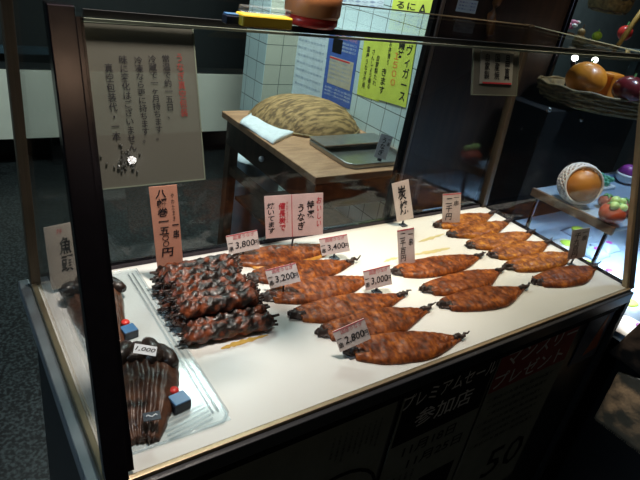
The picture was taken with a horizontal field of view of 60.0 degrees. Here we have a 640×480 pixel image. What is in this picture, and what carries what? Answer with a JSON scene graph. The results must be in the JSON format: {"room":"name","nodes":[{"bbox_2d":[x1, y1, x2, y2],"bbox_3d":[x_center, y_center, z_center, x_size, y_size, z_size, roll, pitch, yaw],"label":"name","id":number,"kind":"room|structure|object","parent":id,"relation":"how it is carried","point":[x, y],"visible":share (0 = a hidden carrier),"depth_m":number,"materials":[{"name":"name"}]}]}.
{"room":"food shop","nodes":[
{"label":"food shop","id":0,"kind":"room"},
{"bbox_2d":[0,144,224,479],"bbox_3d":[-0.004,0.872,1.526,7.200,0.050,6.800,-10,34,-34],"label":"floor","id":1,"kind":"structure","parent":0,"point":[23,445],"depth_m":2.74,"materials":[{"name":"stone"}]},
{"bbox_2d":[0,62,242,164],"bbox_3d":[-1.634,-0.742,3.332,3.400,0.586,0.200,-10,34,-34],"label":"counter panel","id":2,"kind":"object","parent":1,"relation":"on","point":[219,89],"visible":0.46,"depth_m":3.26,"materials":[{"name":"paint"}]},
{"bbox_2d":[230,153,277,237],"bbox_3d":[-0.357,-0.235,2.913,0.290,0.489,0.290,-10,34,-34],"label":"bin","id":3,"kind":"object","parent":1,"relation":"on","point":[242,220],"visible":0.19,"depth_m":2.81,"materials":[{"name":"plastic"}]},
{"bbox_2d":[217,110,393,243],"bbox_3d":[-0.058,-0.101,2.481,0.543,0.750,0.752,-10,34,-34],"label":"work table","id":4,"kind":"object","parent":1,"relation":"on","point":[295,165],"visible":0.46,"depth_m":2.15,"materials":[{"name":"brown wood"}]},
{"bbox_2d":[240,113,292,144],"bbox_3d":[-0.220,-0.475,2.295,0.184,0.022,0.382,-10,34,-34],"label":"folded towel","id":5,"kind":"object","parent":4,"relation":"on","point":[272,134],"visible":0.82,"depth_m":2.24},
{"bbox_2d":[248,93,359,137],"bbox_3d":[-0.060,-0.569,2.426,0.477,0.116,0.443,-10,34,-34],"label":"basket","id":6,"kind":"object","parent":4,"relation":"on","point":[305,115],"visible":0.79,"depth_m":2.31,"materials":[{"name":"wicker"}]},
{"bbox_2d":[309,139,397,168],"bbox_3d":[0.156,-0.357,2.203,0.328,0.020,0.303,-10,34,-34],"label":"metal tray","id":7,"kind":"object","parent":4,"relation":"on","point":[354,157],"visible":0.47,"depth_m":2.15,"materials":[{"name":"metal"}]},
{"bbox_2d":[309,133,391,147],"bbox_3d":[0.128,-0.408,2.258,0.342,0.008,0.126,-10,34,-34],"label":"board","id":8,"kind":"object","parent":7,"relation":"on","point":[345,140],"visible":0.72,"depth_m":2.23,"materials":[{"name":"plastic"}]},
{"bbox_2d":[374,133,392,160],"bbox_3d":[0.239,-0.347,2.084,0.068,0.104,0.024,1,29,-16],"label":"price tag","id":9,"kind":"object","parent":7,"relation":"on","point":[384,142],"visible":1,"depth_m":2.08,"materials":[{"name":"paper"}]},
{"bbox_2d":[0,0,639,479],"bbox_3d":[0.079,0.240,1.230,1.236,1.353,0.512,-10,34,-34],"label":"display case","id":10,"kind":"object","parent":1,"relation":"on","point":[290,385],"visible":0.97,"depth_m":0.88,"materials":[{"name":"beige metal"}]},
{"bbox_2d":[58,268,227,454],"bbox_3d":[-0.290,0.155,0.866,0.143,0.019,0.413,-10,34,-34],"label":"tray","id":11,"kind":"object","parent":10,"relation":"on","point":[136,268],"depth_m":0.82,"materials":[{"name":"plastic"}]},
{"bbox_2d":[43,222,76,289],"bbox_3d":[-0.436,0.032,0.937,0.048,0.124,0.018,-15,36,-39],"label":"sign","id":12,"kind":"object","parent":11,"relation":"on","point":[58,238],"visible":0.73,"depth_m":0.93,"materials":[{"name":"white"}]},
{"bbox_2d":[60,276,126,341],"bbox_3d":[-0.362,0.106,0.907,0.106,0.045,0.188,-7,32,-30],"label":"bundle","id":13,"kind":"object","parent":11,"relation":"on","point":[69,290],"visible":0.27,"depth_m":0.91,"materials":[{"name":"food"}]},
{"bbox_2d":[121,323,138,339],"bbox_3d":[-0.304,0.146,0.882,0.023,0.016,0.021,-16,38,-41],"label":"box","id":14,"kind":"object","parent":11,"relation":"on","point":[130,331],"visible":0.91,"depth_m":0.88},
{"bbox_2d":[120,337,178,445],"bbox_3d":[-0.254,0.198,0.769,0.125,0.045,0.189,0,29,-19],"label":"grilled eel","id":15,"kind":"object","parent":11,"relation":"on","point":[148,380],"visible":0.58,"depth_m":0.76,"materials":[{"name":"food"}]},
{"bbox_2d":[133,343,156,355],"bbox_3d":[-0.222,0.140,0.705,0.029,0.013,0.011,2,29,-16],"label":"price tag","id":16,"kind":"object","parent":15,"relation":"on","point":[138,348],"visible":1,"depth_m":0.70,"materials":[{"name":"paper"}]},
{"bbox_2d":[142,411,160,421],"bbox_3d":[-0.215,0.225,0.708,0.022,0.003,0.014,-3,30,-24],"label":"sachet","id":17,"kind":"object","parent":15,"relation":"on","point":[150,416],"visible":1,"depth_m":0.71,"materials":[{"name":"white plastic"}]},
{"bbox_2d":[168,390,190,414],"bbox_3d":[-0.195,0.225,0.769,0.025,0.018,0.022,-16,37,-41],"label":"box","id":18,"kind":"object","parent":11,"relation":"on","point":[180,401],"visible":1,"depth_m":0.76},
{"bbox_2d":[84,21,205,189],"bbox_3d":[-0.191,-0.147,0.612,0.124,0.166,0.059,-10,34,-34],"label":"paper sign","id":19,"kind":"object","parent":10,"relation":"attached to","point":[144,80],"visible":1,"depth_m":0.61,"materials":[{"name":"paper"}]},
{"bbox_2d":[152,285,166,296],"bbox_3d":[-0.225,0.078,1.022,0.171,0.036,0.036,-11,34,-34],"label":"roll","id":20,"kind":"object","parent":10,"relation":"on","point":[160,288],"visible":0.06,"depth_m":0.97,"materials":[{"name":"food"}]},
{"bbox_2d":[156,259,242,288],"bbox_3d":[-0.215,0.060,1.004,0.165,0.035,0.035,-11,34,-35],"label":"roll","id":21,"kind":"object","parent":20,"relation":"on","point":[170,275],"visible":0.61,"depth_m":0.98,"materials":[{"name":"food"}]},
{"bbox_2d":[157,296,171,312],"bbox_3d":[-0.197,0.101,0.990,0.186,0.035,0.035,-9,33,-33],"label":"roll","id":22,"kind":"object","parent":10,"relation":"on","point":[162,303],"visible":0.06,"depth_m":0.94,"materials":[{"name":"food"}]},
{"bbox_2d":[163,273,250,300],"bbox_3d":[-0.194,0.084,0.967,0.160,0.036,0.036,-10,34,-34],"label":"roll","id":23,"kind":"object","parent":22,"relation":"on","point":[199,285],"visible":0.65,"depth_m":0.95,"materials":[{"name":"food"}]},
{"bbox_2d":[150,261,242,290],"bbox_3d":[-0.230,0.065,1.044,0.182,0.036,0.035,-11,34,-35],"label":"roll","id":24,"kind":"object","parent":10,"relation":"on","point":[239,264],"visible":0.02,"depth_m":0.99,"materials":[{"name":"food"}]},
{"bbox_2d":[149,185,182,266],"bbox_3d":[-0.271,-0.022,0.981,0.063,0.161,0.009,-2,30,-22],"label":"sign","id":25,"kind":"object","parent":24,"relation":"on","point":[163,199],"visible":1,"depth_m":0.98,"materials":[{"name":"pink"}]},
{"bbox_2d":[149,253,238,281],"bbox_3d":[-0.228,0.050,1.019,0.167,0.035,0.034,-11,34,-35],"label":"roll","id":26,"kind":"object","parent":24,"relation":"on","point":[161,270],"visible":0.53,"depth_m":1.00,"materials":[{"name":"food"}]},
{"bbox_2d":[163,287,261,317],"bbox_3d":[-0.186,0.111,0.974,0.179,0.036,0.034,-10,33,-33],"label":"roll","id":27,"kind":"object","parent":10,"relation":"on","point":[168,308],"visible":0.03,"depth_m":0.93,"materials":[{"name":"food"}]},
{"bbox_2d":[165,298,267,328],"bbox_3d":[-0.174,0.124,0.953,0.179,0.036,0.035,-8,32,-31],"label":"roll","id":28,"kind":"object","parent":10,"relation":"on","point":[176,322],"visible":0.2,"depth_m":0.91,"materials":[{"name":"food"}]},
{"bbox_2d":[167,280,259,310],"bbox_3d":[-0.178,0.095,0.951,0.166,0.034,0.036,-8,33,-32],"label":"roll","id":29,"kind":"object","parent":28,"relation":"on","point":[238,286],"visible":0.59,"depth_m":0.94,"materials":[{"name":"food"}]},
{"bbox_2d":[172,287,263,319],"bbox_3d":[-0.170,0.106,0.932,0.159,0.036,0.034,-9,33,-32],"label":"roll","id":30,"kind":"object","parent":28,"relation":"on","point":[205,305],"visible":1,"depth_m":0.92,"materials":[{"name":"food"}]},
{"bbox_2d":[181,304,269,326],"bbox_3d":[-0.158,0.133,0.940,0.159,0.035,0.036,-8,32,-31],"label":"roll","id":31,"kind":"object","parent":10,"relation":"on","point":[258,308],"visible":0.52,"depth_m":0.93,"materials":[{"name":"food"}]},
{"bbox_2d":[176,312,278,345],"bbox_3d":[-0.150,0.146,0.919,0.180,0.035,0.035,-7,32,-30],"label":"roll","id":32,"kind":"object","parent":10,"relation":"on","point":[227,328],"visible":1,"depth_m":0.90,"materials":[{"name":"food"}]},
{"bbox_2d":[222,12,238,24],"bbox_3d":[-0.099,-0.246,0.614,0.017,0.011,0.012,-10,34,-34],"label":"box","id":33,"kind":"object","parent":10,"relation":"on","point":[227,17],"visible":1,"depth_m":0.61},
{"bbox_2d":[221,334,267,348],"bbox_3d":[-0.125,0.168,0.919,0.088,0.001,0.013,-10,34,-34],"label":"sauce smear","id":34,"kind":"object","parent":10,"relation":"on","point":[250,339],"visible":1,"depth_m":0.92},
{"bbox_2d":[236,4,292,29],"bbox_3d":[-0.063,-0.253,0.630,0.065,0.021,0.020,-10,34,-34],"label":"case","id":35,"kind":"object","parent":10,"relation":"on","point":[246,18],"visible":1,"depth_m":0.62,"materials":[{"name":"yellow plastic"}]},
{"bbox_2d":[232,243,325,268],"bbox_3d":[-0.062,0.028,1.189,0.285,0.016,0.090,-6,32,-28],"label":"grilled eel","id":36,"kind":"object","parent":10,"relation":"on","point":[260,257],"visible":0.66,"depth_m":1.17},
{"bbox_2d":[226,230,259,253],"bbox_3d":[-0.158,0.011,1.135,0.070,0.065,0.018,-4,31,-26],"label":"price card","id":37,"kind":"object","parent":36,"relation":"on","point":[245,241],"visible":0.96,"depth_m":1.13,"materials":[{"name":"white"}]},
{"bbox_2d":[264,193,322,245],"bbox_3d":[-0.057,-0.038,1.180,0.135,0.141,0.021,1,29,-18],"label":"sign","id":38,"kind":"object","parent":36,"relation":"on","point":[291,215],"visible":1,"depth_m":1.17,"materials":[{"name":"pink"}]},
{"bbox_2d":[208,401,397,479],"bbox_3d":[-0.061,0.535,0.965,0.382,0.538,0.007,-10,34,-34],"label":"poster","id":39,"kind":"object","parent":10,"relation":"attached to","point":[353,449],"visible":1,"depth_m":0.90,"materials":[{"name":"paper"}]},
{"bbox_2d":[247,255,360,283],"bbox_3d":[-0.024,0.060,1.140,0.267,0.018,0.088,-3,30,-23],"label":"grilled eel","id":40,"kind":"object","parent":10,"relation":"on","point":[326,267],"visible":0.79,"depth_m":1.14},
{"bbox_2d":[260,275,364,304],"bbox_3d":[0.012,0.091,1.095,0.280,0.016,0.086,-7,32,-30],"label":"grilled eel","id":41,"kind":"object","parent":10,"relation":"on","point":[307,290],"visible":0.88,"depth_m":1.07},
{"bbox_2d":[265,263,300,290],"bbox_3d":[-0.071,0.073,1.039,0.068,0.072,0.022,5,28,-10],"label":"price card","id":42,"kind":"object","parent":41,"relation":"on","point":[287,274],"visible":0.99,"depth_m":1.04,"materials":[{"name":"white"}]},
{"bbox_2d":[284,0,342,29],"bbox_3d":[-0.007,-0.305,0.699,0.072,0.066,0.072,-10,34,-34],"label":"canister","id":43,"kind":"object","parent":10,"relation":"on","point":[313,14],"visible":0.9,"depth_m":0.68,"materials":[{"name":"red plastic"}]},
{"bbox_2d":[319,234,349,259],"bbox_3d":[0.031,0.014,1.198,0.069,0.061,0.022,3,28,-13],"label":"price card","id":44,"kind":"object","parent":10,"relation":"on","point":[333,245],"visible":1,"depth_m":1.20,"materials":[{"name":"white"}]},
{"bbox_2d":[287,289,411,323],"bbox_3d":[0.068,0.122,1.053,0.278,0.017,0.084,-4,31,-25],"label":"grilled eel","id":45,"kind":"object","parent":10,"relation":"on","point":[322,311],"visible":0.94,"depth_m":1.04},
{"bbox_2d":[314,302,436,341],"bbox_3d":[0.114,0.147,1.023,0.276,0.017,0.085,-8,32,-30],"label":"grilled eel","id":46,"kind":"object","parent":10,"relation":"on","point":[384,319],"visible":0.82,"depth_m":1.01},
{"bbox_2d":[363,265,391,292],"bbox_3d":[0.115,0.079,1.103,0.064,0.062,0.019,-2,30,-22],"label":"price card","id":47,"kind":"object","parent":10,"relation":"on","point":[374,278],"visible":1,"depth_m":1.10,"materials":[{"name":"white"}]},
{"bbox_2d":[392,179,413,226],"bbox_3d":[0.207,-0.092,1.392,0.076,0.123,0.022,5,28,-11],"label":"price card","id":48,"kind":"object","parent":10,"relation":"on","point":[401,189],"visible":1,"depth_m":1.39,"materials":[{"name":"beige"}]},
{"bbox_2d":[343,331,469,364],"bbox_3d":[0.157,0.182,0.972,0.261,0.016,0.084,-2,30,-22],"label":"grilled eel","id":49,"kind":"object","parent":10,"relation":"on","point":[398,347],"visible":0.91,"depth_m":0.96,"materials":[{"name":"food"}]},
{"bbox_2d":[333,318,370,359],"bbox_3d":[0.052,0.163,0.910,0.066,0.073,0.019,-3,30,-24],"label":"price card","id":50,"kind":"object","parent":49,"relation":"on","point":[355,333],"visible":1,"depth_m":0.91,"materials":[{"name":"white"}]},
{"bbox_2d":[415,247,449,254],"bbox_3d":[0.267,0.027,1.319,0.120,0.001,0.016,-10,34,-34],"label":"sauce smear","id":51,"kind":"object","parent":10,"relation":"on","point":[441,249],"visible":0.91,"depth_m":1.32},
{"bbox_2d":[390,251,485,278],"bbox_3d":[0.281,0.053,1.259,0.294,0.016,0.074,-7,32,-29],"label":"grilled eel","id":52,"kind":"object","parent":10,"relation":"on","point":[441,265],"visible":0.99,"depth_m":1.24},
{"bbox_2d":[397,227,414,263],"bbox_3d":[0.188,0.017,1.210,0.056,0.095,0.020,-2,30,-21],"label":"price card","id":53,"kind":"object","parent":52,"relation":"on","point":[405,237],"visible":0.93,"depth_m":1.21,"materials":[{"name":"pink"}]},
{"bbox_2d":[379,360,497,479],"bbox_3d":[0.212,0.458,1.132,0.253,0.524,0.003,-10,34,-34],"label":"poster","id":54,"kind":"object","parent":10,"relation":"attached to","point":[433,426],"visible":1,"depth_m":1.08,"materials":[{"name":"paper"}]},
{"bbox_2d":[418,460,453,479],"bbox_3d":[0.237,0.557,1.217,0.106,0.160,0.001,-10,34,-34],"label":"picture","id":55,"kind":"object","parent":54,"relation":"attached to","point":[442,471],"depth_m":1.19},
{"bbox_2d":[419,265,505,295],"bbox_3d":[0.326,0.086,1.212,0.273,0.015,0.075,-10,34,-33],"label":"grilled eel","id":56,"kind":"object","parent":10,"relation":"on","point":[449,284],"visible":0.99,"depth_m":1.19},
{"bbox_2d":[432,209,496,228],"bbox_3d":[0.405,-0.058,1.512,0.264,0.016,0.073,-13,35,-37],"label":"grilled eel","id":57,"kind":"object","parent":10,"relation":"on","point":[465,218],"visible":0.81,"depth_m":1.50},
{"bbox_2d":[442,193,460,222],"bbox_3d":[0.343,-0.080,1.447,0.062,0.094,0.021,2,29,-16],"label":"price card","id":58,"kind":"object","parent":57,"relation":"on","point":[451,205],"visible":0.85,"depth_m":1.45,"materials":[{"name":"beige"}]},
{"bbox_2d":[446,217,513,238],"bbox_3d":[0.434,-0.034,1.477,0.273,0.016,0.076,-11,34,-34],"label":"grilled eel","id":59,"kind":"object","parent":10,"relation":"on","point":[470,230],"visible":0.94,"depth_m":1.45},
{"bbox_2d":[436,282,530,311],"bbox_3d":[0.355,0.116,1.164,0.268,0.016,0.077,-8,33,-31],"label":"grilled eel","id":60,"kind":"object","parent":10,"relation":"on","point":[484,298],"visible":1,"depth_m":1.14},
{"bbox_2d":[471,45,518,95],"bbox_3d":[0.295,-0.283,0.931,0.119,0.076,0.028,-10,34,-33],"label":"sign","id":61,"kind":"object","parent":10,"relation":"attached to","point":[494,72],"visible":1,"depth_m":0.93,"materials":[{"name":"paper"}]},
{"bbox_2d":[464,229,535,249],"bbox_3d":[0.479,-0.003,1.432,0.276,0.015,0.072,-6,32,-28],"label":"grilled eel","id":62,"kind":"object","parent":10,"relation":"on","point":[486,241],"visible":0.94,"depth_m":1.41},
{"bbox_2d":[452,326,579,479],"bbox_3d":[0.437,0.418,1.284,0.283,0.524,0.003,-10,34,-34],"label":"poster","id":63,"kind":"object","parent":10,"relation":"attached to","point":[522,381],"visible":1,"depth_m":1.26,"materials":[{"name":"paper"}]},
{"bbox_2d":[486,237,552,260],"bbox_3d":[0.515,0.020,1.399,0.252,0.016,0.070,-8,32,-31],"label":"grilled eel","id":64,"kind":"object","parent":10,"relation":"on","point":[507,252],"visible":0.94,"depth_m":1.38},
{"bbox_2d":[503,251,569,272],"bbox_3d":[0.553,0.048,1.362,0.282,0.015,0.071,-8,32,-31],"label":"grilled eel","id":65,"kind":"object","parent":10,"relation":"on","point":[542,261],"visible":0.9,"depth_m":1.33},
{"bbox_2d":[531,261,601,287],"bbox_3d":[0.595,0.080,1.314,0.263,0.017,0.077,-6,31,-28],"label":"grilled eel","id":66,"kind":"object","parent":10,"relation":"on","point":[562,276],"visible":1,"depth_m":1.29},
{"bbox_2d":[567,228,589,265],"bbox_3d":[0.623,0.016,1.345,0.061,0.108,0.019,-2,30,-23],"label":"price card","id":67,"kind":"object","parent":10,"relation":"on","point":[578,242],"visible":0.94,"depth_m":1.34,"materials":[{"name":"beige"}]},
{"bbox_2d":[568,312,614,366],"bbox_3d":[0.659,0.231,1.335,0.110,0.155,0.002,-10,34,-34],"label":"poster","id":68,"kind":"object","parent":10,"relation":"attached to","point":[595,330],"visible":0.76,"depth_m":1.34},
{"bbox_2d":[594,323,639,453],"bbox_3d":[0.831,0.344,1.387,0.153,0.347,0.185,-10,34,-34],"label":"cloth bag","id":69,"kind":"object","parent":10,"relation":"hanging from","point":[619,411],"visible":1,"depth_m":1.38,"materials":[{"name":"fabric"}]},
{"bbox_3d":[-0.210,0.089,1.007,0.161,0.033,0.035,-10,34,-34],"label":"roll","id":70,"kind":"object","parent":10,"relation":"on","visible":0},
{"bbox_2d":[167,265,241,289],"bbox_3d":[-0.203,0.072,0.988,0.142,0.036,0.035,-11,34,-35],"label":"roll","id":71,"kind":"object","parent":70,"relation":"on","point":[219,272],"visible":0.59,"depth_m":0.98,"materials":[{"name":"food"}]},
{"bbox_2d":[422,179,639,479],"bbox_3d":[1.017,0.271,1.988,1.040,0.894,0.995,-10,34,-34],"label":"fruit stand","id":72,"kind":"object","parent":1,"relation":"on","point":[586,450],"visible":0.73,"depth_m":1.63,"materials":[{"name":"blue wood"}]},
{"bbox_2d":[422,202,639,340],"bbox_3d":[1.014,0.066,1.848,0.940,0.020,0.995,-10,34,-34],"label":"shelf","id":73,"kind":"object","parent":72,"relation":"attached to","point":[550,225],"depth_m":1.95,"materials":[{"name":"white"}]},
{"bbox_2d":[474,96,633,219],"bbox_3d":[0.885,-0.320,2.064,0.599,0.412,0.185,-10,34,-34],"label":"cabinet","id":74,"kind":"object","parent":72,"relation":"on","point":[543,137],"visible":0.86,"depth_m":1.92,"materials":[{"name":"metal"}]},
{"bbox_2d":[537,75,638,119],"bbox_3d":[0.989,-0.488,1.921,0.508,0.071,0.287,7,28,-6],"label":"basket","id":75,"kind":"object","parent":74,"relation":"on","point":[552,88],"visible":0.84,"depth_m":1.82,"materials":[{"name":"wicker"}]},
{"bbox_2d":[565,59,606,92],"bbox_3d":[0.881,-0.537,1.831,0.126,0.119,0.126,1,29,-16],"label":"fruit","id":76,"kind":"object","parent":75,"relation":"in","point":[583,76],"visible":0.77,"depth_m":1.79,"materials":[{"name":"orange plant"}]},
{"bbox_2d":[598,71,623,97],"bbox_3d":[0.990,-0.524,1.912,0.075,0.104,0.060,-10,34,-34],"label":"fruit","id":77,"kind":"object","parent":75,"relation":"in","point":[612,77],"visible":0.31,"depth_m":1.87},
{"bbox_2d":[611,73,639,102],"bbox_3d":[1.008,-0.493,1.803,0.103,0.098,0.103,1,29,-16],"label":"apple","id":78,"kind":"object","parent":75,"relation":"in","point":[627,87],"visible":0.8,"depth_m":1.77,"materials":[{"name":"purple plant"}]},
{"bbox_2d":[553,238,569,249],"bbox_3d":[0.812,0.016,1.826,0.102,0.024,0.092,-10,34,-34],"label":"pack","id":79,"kind":"object","parent":72,"relation":"on","point":[565,243],"visible":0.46,"depth_m":1.81,"materials":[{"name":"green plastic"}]},
{"bbox_2d":[561,226,591,236],"bbox_3d":[0.905,-0.032,1.948,0.085,0.024,0.069,-10,34,-34],"label":"pack","id":80,"kind":"object","parent":72,"relation":"on","point":[568,231],"visible":0.43,"depth_m":1.94},
{"bbox_2d":[556,162,603,204],"bbox_3d":[0.766,-0.166,1.634,0.127,0.126,0.118,-10,34,-34],"label":"melon","id":81,"kind":"object","parent":72,"relation":"on","point":[577,183],"visible":1,"depth_m":1.60,"materials":[{"name":"food"}]},
{"bbox_2d":[537,179,630,232],"bbox_3d":[1.107,-0.155,1.881,0.888,0.015,0.277,-10,34,-34],"label":"shelf","id":82,"kind":"object","parent":72,"relation":"attached to","point":[587,213],"depth_m":1.65,"materials":[{"name":"wood"}]},
{"bbox_2d":[585,246,609,260],"bbox_3d":[0.901,0.036,1.819,0.094,0.022,0.069,-10,34,-34],"label":"pack","id":83,"kind":"object","parent":72,"relation":"on","point":[590,250],"visible":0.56,"depth_m":1.80},
{"bbox_2d":[589,240,620,253],"bbox_3d":[0.972,0.017,1.880,0.085,0.022,0.069,-10,34,-34],"label":"pack","id":84,"kind":"object","parent":72,"relation":"on","point":[609,247],"visible":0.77,"depth_m":1.86},
{"bbox_2d":[598,193,613,205],"bbox_3d":[0.860,-0.117,1.662,0.048,0.044,0.048,-10,34,-34],"label":"tomato","id":85,"kind":"object","parent":72,"relation":"on","point":[606,198],"visible":0.6,"depth_m":1.65,"materials":[{"name":"red plant"}]},
{"bbox_2d":[602,173,615,190],"bbox_3d":[0.922,-0.197,1.838,0.110,0.039,0.080,-10,34,-34],"label":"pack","id":86,"kind":"object","parent":72,"relation":"on","point":[608,179],"visible":0.25,"depth_m":1.83,"materials":[{"name":"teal plastic"}]},
{"bbox_2d":[600,267,622,278],"bbox_3d":[0.873,0.100,1.688,0.085,0.022,0.069,-10,34,-34],"label":"pack","id":87,"kind":"object","parent":72,"relation":"on","point":[609,270],"visible":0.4,"depth_m":1.68,"materials":[{"name":"white plastic"}]},
{"bbox_2d":[598,201,626,223],"bbox_3d":[0.819,-0.077,1.550,0.071,0.064,0.072,-10,34,-34],"label":"tomato","id":88,"kind":"object","parent":72,"relation":"on","point":[610,216],"visible":0.68,"depth_m":1.53,"materials":[{"name":"red plant"}]},
{"bbox_2d":[609,196,627,211],"bbox_3d":[0.826,-0.100,1.536,0.067,0.038,0.047,4,28,-12],"label":"grapes","id":89,"kind":"object","parent":88,"relation":"on","point":[615,200],"visible":0.99,"depth_m":1.52,"materials":[{"name":"green plant"}]},
{"bbox_2d":[615,164,632,183],"bbox_3d":[1.066,-0.231,1.922,0.072,0.065,0.072,-10,34,-34],"label":"fruit","id":90,"kind":"object","parent":72,"relation":"on","point":[624,173],"visible":0.76,"depth_m":1.90,"materials":[{"name":"food"}]},
{"bbox_2d":[616,315,639,336],"bbox_3d":[0.815,0.229,1.426,0.102,0.022,0.115,-10,34,-34],"label":"pack","id":91,"kind":"object","parent":72,"relation":"on","point":[627,324],"visible":0.54,"depth_m":1.42,"materials":[{"name":"white plastic"}]},
{"bbox_2d":[624,298,639,321],"bbox_3d":[0.853,0.179,1.532,0.119,0.024,0.115,-10,34,-34],"label":"pack","id":92,"kind":"object","parent":72,"relation":"on","point":[633,309],"visible":0.31,"depth_m":1.50},
{"bbox_2d":[562,48,639,75],"bbox_3d":[1.293,-0.359,2.908,0.985,1.232,0.270,-10,34,-34],"label":"shelf","id":93,"kind":"object","parent":1,"relation":"on","point":[633,67],"visible":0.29,"depth_m":2.88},
{"bbox_2d":[567,20,580,34],"bbox_3d":[1.054,-0.873,2.343,0.067,0.110,0.075,3,28,-14],"label":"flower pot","id":94,"kind":"object","parent":93,"relation":"on","point":[575,22],"visible":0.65,"depth_m":2.31,"materials":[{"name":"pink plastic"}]},
{"bbox_2d":[575,24,585,37],"bbox_3d":[1.127,-0.883,2.401,0.058,0.098,0.058,-10,34,-34],"label":"gourd","id":95,"kind":"object","parent":93,"relation":"on","point":[581,32],"visible":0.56,"depth_m":2.38,"materials":[{"name":"plant"}]},
{"bbox_2d":[592,29,601,40],"bbox_3d":[1.235,-0.914,2.466,0.052,0.051,0.040,-10,34,-34],"label":"fruit","id":96,"kind":"object","parent":93,"relation":"on","point":[597,35],"visible":0.95,"depth_m":2.45,"materials":[{"name":"green plant"}]},
{"bbox_2d":[617,22,632,40],"bbox_3d":[1.421,-0.971,2.576,0.064,0.085,0.063,13,28,4],"label":"pepper","id":97,"kind":"object","parent":93,"relation":"on","point":[622,29],"visible":0.59,"depth_m":2.56,"materials":[{"name":"food"}]},
{"bbox_2d":[616,10,639,45],"bbox_3d":[1.387,-0.957,2.457,0.166,0.273,0.024,-10,34,-34],"label":"cane","id":98,"kind":"object","parent":93,"relation":"on","point":[636,18],"visible":0.8,"depth_m":2.45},
{"bbox_2d":[0,0,246,155],"bbox_3d":[-1.503,-1.728,3.061,7.200,2.600,0.100,-10,34,-34],"label":"wall","id":99,"kind":"structure","parent":0,"point":[213,48],"depth_m":3.51,"materials":[{"name":"paint"}]},
{"bbox_2d":[0,45,48,54],"bbox_3d":[-1.676,-1.102,3.215,0.419,0.039,0.040,-10,34,-34],"label":"rail","id":100,"kind":"object","parent":99,"relation":"attached to","point":[35,50],"visible":0.44,"depth_m":3.20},
{"bbox_2d":[240,29,268,110],"bbox_3d":[-0.263,-1.292,2.659,0.020,2.600,0.216,-10,34,-34],"label":"wall","id":101,"kind":"structure","parent":0,"point":[256,43],"depth_m":2.87,"materials":[{"name":"tile"}]},
{"bbox_2d":[261,25,298,187],"bbox_3d":[-0.102,-1.265,2.664,0.278,2.600,0.020,-10,34,-34],"label":"wall","id":102,"kind":"structure","parent":0,"point":[281,50],"depth_m":2.82,"materials":[{"name":"tile"}]},
{"bbox_2d":[278,0,421,221],"bbox_3d":[0.315,-0.988,2.281,0.100,2.600,1.227,-10,34,-34],"label":"wall","id":103,"kind":"structure","parent":0,"point":[370,115],"depth_m":2.44,"materials":[{"name":"tile"}]},
{"bbox_2d":[292,32,327,96],"bbox_3d":[-0.051,-0.887,2.755,0.002,0.389,0.286,-10,34,-34],"label":"paper notice","id":104,"kind":"object","parent":103,"relation":"attached to","point":[310,60],"visible":0.83,"depth_m":2.76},
{"bbox_2d":[322,35,359,109],"bbox_3d":[0.091,-0.788,2.570,0.003,0.323,0.247,-10,34,-34],"label":"poster","id":105,"kind":"object","parent":103,"relation":"attached to","point":[342,54],"visible":0.96,"depth_m":2.56,"materials":[{"name":"blue paper"}]},
{"bbox_2d":[332,39,342,53],"bbox_3d":[0.080,-0.895,2.557,0.001,0.062,0.074,-10,31,-34],"label":"photo","id":106,"kind":"object","parent":105,"relation":"on","point":[337,44],"depth_m":2.56},
{"bbox_2d":[342,0,383,7],"bbox_3d":[0.182,-1.052,2.367,0.002,0.144,0.302,-10,34,-34],"label":"paper notice","id":107,"kind":"object","parent":103,"relation":"attached to","point":[373,3],"visible":0.73,"depth_m":2.35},
{"bbox_2d":[357,37,383,100],"bbox_3d":[0.224,-0.740,2.387,0.002,0.264,0.176,-10,34,-34],"label":"poster","id":108,"kind":"object","parent":103,"relation":"attached to","point":[372,50],"visible":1,"depth_m":2.40,"materials":[{"name":"yellow paper"}]},
{"bbox_2d":[376,39,416,107],"bbox_3d":[0.308,-0.694,2.272,0.002,0.279,0.216,-10,34,-34],"label":"poster","id":109,"kind":"object","parent":103,"relation":"attached to","point":[397,59],"visible":0.97,"depth_m":2.27,"materials":[{"name":"yellow paper"}]},
{"bbox_2d":[392,0,432,12],"bbox_3d":[0.354,-0.900,2.152,0.002,0.194,0.237,-10,34,-34],"label":"poster","id":110,"kind":"object","parent":103,"relation":"attached to","point":[424,6],"visible":0.4,"depth_m":2.14,"materials":[{"name":"yellow paper"}]},
{"bbox_2d":[382,0,577,217],"bbox_3d":[0.546,-0.538,1.834,0.654,2.300,0.066,-10,34,-34],"label":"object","id":111,"kind":"structure","parent":103,"relation":"in","point":[448,132],"depth_m":1.83,"materials":[{"name":"brown wood"}]},
{"bbox_2d":[455,0,477,13],"bbox_3d":[0.429,-0.683,1.618,0.085,0.036,0.002,-9,33,-34],"label":"notice","id":112,"kind":"object","parent":111,"relation":"attached to","point":[467,6],"visible":1,"depth_m":1.62,"materials":[{"name":"white paper"}]},
{"bbox_2d":[487,0,501,20],"bbox_3d":[0.531,-0.671,1.688,0.061,0.163,0.027,-10,34,-34],"label":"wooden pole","id":113,"kind":"object","parent":111,"relation":"attached to","point":[491,15],"visible":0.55,"depth_m":1.66,"materials":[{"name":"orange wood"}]},
{"bbox_2d":[552,0,639,77],"bbox_3d":[1.333,-1.259,3.143,2.597,2.600,0.050,-10,34,-34],"label":"wall","id":114,"kind":"structure","parent":0,"point":[609,25],"depth_m":3.43,"materials":[{"name":"paint"}]},
{"bbox_3d":[0.414,-1.442,0.303,7.200,0.050,6.800,-10,34,-34],"label":"ceiling","id":115,"kind":"structure","parent":0,"visible":0},
{"bbox_2d":[587,0,635,15],"bbox_3d":[1.348,-1.522,2.147,0.202,1.215,0.202,-10,34,-34],"label":"hanging basket","id":116,"kind":"object","parent":115,"relation":"hanging from","point":[615,7],"visible":1,"depth_m":2.35,"materials":[{"name":"wicker"}]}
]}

